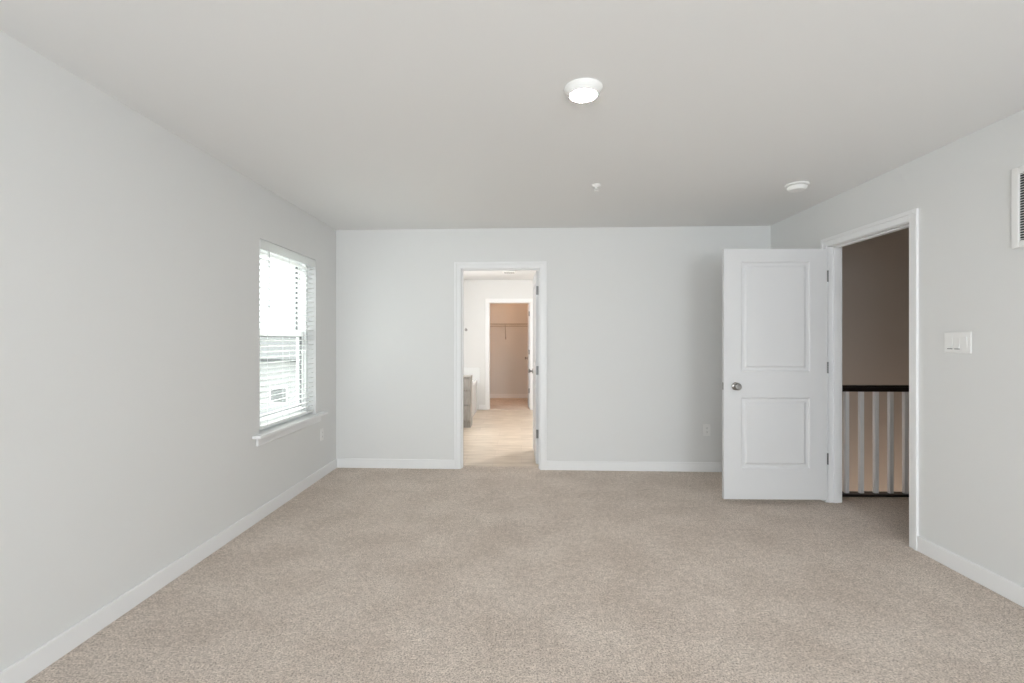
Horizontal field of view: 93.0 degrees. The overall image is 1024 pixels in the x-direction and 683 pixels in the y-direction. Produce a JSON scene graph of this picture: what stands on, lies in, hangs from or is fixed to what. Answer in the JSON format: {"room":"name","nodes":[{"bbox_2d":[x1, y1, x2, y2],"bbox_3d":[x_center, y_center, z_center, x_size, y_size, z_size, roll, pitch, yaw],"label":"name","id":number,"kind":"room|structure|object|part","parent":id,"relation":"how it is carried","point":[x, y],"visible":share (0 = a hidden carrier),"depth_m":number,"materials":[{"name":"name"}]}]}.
{"room":"empty bedroom","nodes":[
{"label":"empty bedroom","id":0,"kind":"room"},
{"bbox_2d":[0,30,335,671],"bbox_3d":[-1.966,0.135,1.239,0.170,2.540,8.000,0,0,1],"label":"wall","id":1,"kind":"structure","parent":0,"point":[130,252],"depth_m":2.31,"materials":[{"name":"white paint"}]},
{"bbox_2d":[0,458,336,682],"bbox_3d":[-1.877,1.258,1.114,0.014,0.095,7.755,0,0,1],"label":"baseboard","id":2,"kind":"structure","parent":1,"relation":"attached to","point":[24,669],"depth_m":2.38,"materials":[{"name":"white paint"}]},
{"bbox_2d":[252,249,327,445],"bbox_3d":[-1.878,0.007,4.037,0.227,1.505,1.200,0,0,1],"label":"window","id":3,"kind":"structure","parent":1,"relation":"in","point":[268,434],"depth_m":4.34,"materials":[{"name":"white plastic"}]},
{"bbox_3d":[-1.965,-0.381,4.022,0.030,0.692,0.885,0,0,1],"label":"sash","id":4,"kind":"part","parent":3,"relation":"part of","materials":[{"name":"white plastic"}]},
{"bbox_3d":[-1.929,0.279,4.021,0.030,0.718,0.885,0,0,1],"label":"sash","id":5,"kind":"part","parent":3,"relation":"part of","materials":[{"name":"white plastic"}]},
{"bbox_3d":[-1.947,-0.031,4.021,0.090,1.428,0.965,0,0,1],"label":"frame","id":6,"kind":"part","parent":3,"relation":"part of","materials":[{"name":"white plastic"}]},
{"bbox_2d":[260,239,315,429],"bbox_3d":[-1.861,-0.043,4.021,0.072,1.401,0.959,0,0,1],"label":"window blind","id":7,"kind":"object","parent":3,"relation":"attached to","point":[269,247],"visible":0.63,"depth_m":3.95,"materials":[{"name":"white plastic"}]},
{"bbox_3d":[-1.875,-0.019,3.675,0.055,1.331,0.002,0,0,1],"label":"ladder cord","id":8,"kind":"part","parent":7,"relation":"part of","materials":[{"name":"white fabric"}]},
{"bbox_3d":[-1.869,0.648,4.020,0.050,0.020,0.949,0,0,1],"label":"rail","id":9,"kind":"part","parent":7,"relation":"part of","materials":[{"name":"white plastic"}]},
{"bbox_3d":[-1.862,-0.019,4.364,0.055,1.331,0.002,0,0,1],"label":"ladder cord","id":10,"kind":"part","parent":7,"relation":"part of","materials":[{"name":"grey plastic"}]},
{"bbox_3d":[-1.835,0.688,4.037,0.142,0.022,1.200,0,0,1],"label":"sill","id":11,"kind":"part","parent":3,"relation":"part of","materials":[{"name":"white paint"}]},
{"bbox_2d":[320,428,323,440],"bbox_3d":[-1.810,0.895,4.631,0.009,0.116,0.070,0,0,1],"label":"power outlet","id":12,"kind":"object","parent":1,"relation":"attached to","point":[321,429],"visible":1,"depth_m":4.62,"materials":[{"name":"white plastic"}]},
{"bbox_2d":[463,280,532,409],"bbox_3d":[-0.020,0.135,9.215,3.000,2.540,0.115,0,0,1],"label":"wall","id":13,"kind":"structure","parent":0,"point":[475,292],"depth_m":9.17,"materials":[{"name":"white paint"}]},
{"bbox_2d":[463,367,479,382],"bbox_3d":[-1.013,0.655,9.172,0.815,0.300,0.010,0,0,1],"label":"tile surround","id":14,"kind":"object","parent":13,"relation":"attached to","point":[475,371],"visible":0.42,"depth_m":9.16,"materials":[{"name":"white"}]},
{"bbox_2d":[479,405,484,409],"bbox_3d":[0.279,1.258,9.144,1.800,0.095,0.014,0,0,1],"label":"baseboard","id":15,"kind":"structure","parent":13,"relation":"attached to","point":[481,407],"depth_m":9.15,"materials":[{"name":"white paint"}]},
{"bbox_2d":[485,299,532,409],"bbox_3d":[-0.042,0.259,9.215,0.917,2.093,0.151,0,0,1],"label":"door frame","id":16,"kind":"structure","parent":13,"relation":"attached to","point":[487,301],"depth_m":9.15,"materials":[{"name":"white paint"}]},
{"bbox_2d":[525,304,529,407],"bbox_3d":[0.335,0.287,9.638,0.155,1.985,0.741,0,0,1],"label":"door","id":17,"kind":"structure","parent":13,"relation":"in","point":[528,357],"depth_m":9.28,"materials":[{"name":"white paint"}]},
{"bbox_2d":[490,303,529,393],"bbox_3d":[0.249,0.135,10.192,2.700,2.540,1.850,0,0,1],"label":"wall","id":18,"kind":"structure","parent":0,"point":[508,363],"depth_m":11.02,"materials":[{"name":"white paint"}]},
{"bbox_2d":[490,394,527,397],"bbox_3d":[0.265,1.258,11.010,2.500,0.095,0.014,0,0,1],"label":"baseboard","id":19,"kind":"structure","parent":18,"relation":"attached to","point":[491,395],"depth_m":11.01,"materials":[{"name":"white paint"}]},
{"bbox_2d":[490,324,527,338],"bbox_3d":[0.262,-0.199,10.863,2.490,0.348,0.308,0,0,1],"label":"wire shelf","id":20,"kind":"object","parent":18,"relation":"attached to","point":[494,324],"visible":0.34,"depth_m":10.75,"materials":[{"name":"grey metal"}]},
{"bbox_3d":[0.260,-0.315,10.747,2.490,0.015,0.016,0,0,1],"label":"hanging rod","id":21,"kind":"part","parent":20,"relation":"part of","materials":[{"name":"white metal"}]},
{"bbox_2d":[0,0,1023,279],"bbox_3d":[1.290,-1.455,4.101,6.580,0.640,14.050,0,0,1],"label":"ceiling","id":22,"kind":"structure","parent":0,"point":[356,114],"depth_m":2.21,"materials":[{"name":"white paint"}]},
{"bbox_2d":[502,271,516,273],"bbox_3d":[-0.044,-1.123,7.972,0.240,0.024,0.240,0,0,1],"label":"exhaust fan","id":23,"kind":"object","parent":22,"relation":"attached to","point":[504,272],"visible":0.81,"depth_m":7.94,"materials":[{"name":"white plastic"}]},
{"bbox_2d":[564,78,602,102],"bbox_3d":[0.321,-1.117,2.184,0.172,0.036,0.172,0,0,1],"label":"recessed light","id":24,"kind":"object","parent":22,"relation":"in","point":[581,90],"visible":1,"depth_m":2.15,"materials":[{"name":"white plastic"}]},
{"bbox_2d":[570,89,596,101],"bbox_3d":[0.321,-1.102,2.184,0.120,0.004,0.120,0,0,1],"label":"diffuser","id":25,"kind":"object","parent":24,"relation":"attached to","point":[576,95],"depth_m":2.18,"materials":[{"name":"white"}]},
{"bbox_2d":[592,184,600,191],"bbox_3d":[0.617,-1.111,3.548,0.068,0.048,0.068,0,0,1],"label":"sprinkler head","id":26,"kind":"object","parent":22,"relation":"attached to","point":[595,186],"visible":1,"depth_m":3.54},
{"bbox_2d":[785,181,809,192],"bbox_3d":[2.074,-1.109,3.536,0.158,0.051,0.158,0,0,1],"label":"smoke detector","id":27,"kind":"object","parent":22,"relation":"attached to","point":[798,186],"visible":1,"depth_m":3.49,"materials":[{"name":"white plastic"}]},
{"bbox_2d":[25,398,1023,682],"bbox_3d":[1.328,1.365,4.090,6.505,0.120,13.830,0,0,1],"label":"floor","id":28,"kind":"structure","parent":0,"point":[467,574],"depth_m":2.51,"materials":[{"name":"beige carpet"}]},
{"bbox_2d":[463,375,472,427],"bbox_3d":[-1.037,0.923,7.406,0.837,0.776,0.352,0,0,1],"label":"storage cabinet","id":29,"kind":"object","parent":28,"relation":"on","point":[467,379],"visible":0.16,"depth_m":7.25,"materials":[{"name":"grey wood"}]},
{"bbox_3d":[-0.813,0.655,7.262,0.355,0.170,0.018,0,0,1],"label":"drawer","id":30,"kind":"part","parent":29,"relation":"part of","materials":[{"name":"grey wood"}]},
{"bbox_3d":[-0.813,0.858,7.262,0.355,0.205,0.018,0,0,1],"label":"drawer","id":31,"kind":"part","parent":29,"relation":"part of","materials":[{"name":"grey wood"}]},
{"bbox_3d":[-0.813,1.085,7.262,0.355,0.220,0.018,0,0,1],"label":"drawer","id":32,"kind":"part","parent":29,"relation":"part of","materials":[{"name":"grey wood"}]},
{"bbox_2d":[472,379,476,417],"bbox_3d":[-1.042,1.018,8.477,0.776,0.586,1.350,0,0,1],"label":"bathtub","id":33,"kind":"object","parent":28,"relation":"on","point":[474,381],"visible":0.17,"depth_m":8.58,"materials":[{"name":"white ceramic"}]},
{"bbox_2d":[842,385,908,496],"bbox_3d":[3.565,0.840,4.081,1.830,0.930,0.090,0,0,1],"label":"stair railing","id":34,"kind":"object","parent":28,"relation":"on","point":[890,389],"visible":0.28,"depth_m":4.08,"materials":[{"name":"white wood"}]},
{"bbox_3d":[3.565,1.294,4.081,1.830,0.022,0.090,0,0,1],"label":"shoe rail","id":35,"kind":"part","parent":34,"relation":"part of","materials":[{"name":"black wood"}]},
{"bbox_3d":[3.565,0.402,4.081,1.830,0.054,0.060,0,0,1],"label":"handrail","id":36,"kind":"part","parent":34,"relation":"part of","materials":[{"name":"black wood"}]},
{"bbox_2d":[336,226,770,461],"bbox_3d":[0.399,0.135,4.964,4.500,2.540,0.125,0,0,2],"label":"wall","id":37,"kind":"structure","parent":0,"point":[634,314],"depth_m":4.89,"materials":[{"name":"white paint"}]},
{"bbox_2d":[454,261,546,469],"bbox_3d":[-0.115,0.254,4.986,0.938,2.103,0.161,0,0,2],"label":"door frame","id":38,"kind":"structure","parent":37,"relation":"attached to","point":[541,266],"depth_m":4.92,"materials":[{"name":"white paint"}]},
{"bbox_2d":[337,458,721,471],"bbox_3d":[0.373,1.258,4.895,4.345,0.095,0.018,0,0,2],"label":"baseboard","id":39,"kind":"structure","parent":37,"relation":"attached to","point":[341,462],"depth_m":4.88,"materials":[{"name":"white paint"}]},
{"bbox_2d":[528,271,538,463],"bbox_3d":[0.266,0.279,5.427,0.155,2.002,0.786,0,0,0],"label":"door","id":40,"kind":"structure","parent":37,"relation":"in","point":[535,370],"depth_m":5.04,"materials":[{"name":"white paint"}]},
{"bbox_2d":[703,424,709,435],"bbox_3d":[1.936,0.890,4.831,0.070,0.116,0.009,0,0,2],"label":"power outlet","id":41,"kind":"object","parent":37,"relation":"attached to","point":[706,427],"visible":1,"depth_m":4.83,"materials":[{"name":"white plastic"}]},
{"bbox_2d":[771,109,1023,586],"bbox_3d":[3.506,1.155,1.157,2.035,5.700,8.050,0,0,1],"label":"wall","id":42,"kind":"structure","parent":0,"point":[971,276],"depth_m":2.80,"materials":[{"name":"white paint"}]},
{"bbox_2d":[722,249,828,499],"bbox_3d":[2.100,0.268,3.886,0.823,1.994,0.155,0,0,1],"label":"door","id":43,"kind":"structure","parent":42,"relation":"in","point":[775,368],"depth_m":3.87,"materials":[{"name":"white paint"}]},
{"bbox_3d":[1.782,0.365,3.844,0.064,0.064,0.060,0,0,1],"label":"knob","id":44,"kind":"part","parent":43,"relation":"part of","materials":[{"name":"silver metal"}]},
{"bbox_2d":[820,208,918,550],"bbox_3d":[2.586,0.241,3.495,0.141,2.127,0.968,0,0,1],"label":"door frame","id":45,"kind":"structure","parent":42,"relation":"attached to","point":[909,219],"depth_m":3.51,"materials":[{"name":"white paint"}]},
{"bbox_3d":[2.648,0.241,3.494,0.018,2.127,0.968,0,0,1],"label":"casing","id":46,"kind":"part","parent":45,"relation":"part of","materials":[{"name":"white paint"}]},
{"bbox_2d":[944,332,971,353],"bbox_3d":[2.512,0.012,2.744,0.014,0.119,0.168,0,0,1],"label":"light switch","id":47,"kind":"object","parent":42,"relation":"attached to","point":[954,342],"visible":1,"depth_m":2.73,"materials":[{"name":"white plastic"}]},
{"bbox_2d":[917,536,1023,606],"bbox_3d":[2.478,1.258,0.977,0.014,0.095,7.650,0,0,1],"label":"baseboard","id":48,"kind":"structure","parent":42,"relation":"attached to","point":[1002,586],"depth_m":2.64,"materials":[{"name":"white paint"}]},
{"bbox_2d":[1012,165,1023,248],"bbox_3d":[2.503,-0.658,2.213,0.012,0.398,0.444,0,0,1],"label":"air vent","id":49,"kind":"object","parent":42,"relation":"in","point":[1017,173],"visible":1,"depth_m":2.40,"materials":[{"name":"white plastic"}]},
{"label":"outside","id":50,"kind":"structure","parent":0,"visible":0},
{"bbox_3d":[-30.610,4.505,35.605,57.400,0.200,90.000,0,0,1],"label":"ground","id":51,"kind":"structure","parent":50,"visible":0},
{"bbox_2d":[261,337,295,413],"bbox_3d":[-13.440,2.005,28.768,14.700,4.800,7.700,0,0,1],"label":"neighbouring house","id":52,"kind":"structure","parent":51,"relation":"on","point":[287,363],"depth_m":25.25,"materials":[{"name":"grey"}]},
{"bbox_3d":[-12.110,2.845,25.192,0.800,0.720,0.010,0,0,1],"label":"pane","id":53,"kind":"part","parent":52,"relation":"part of","materials":[{"name":"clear glass"}]}
]}

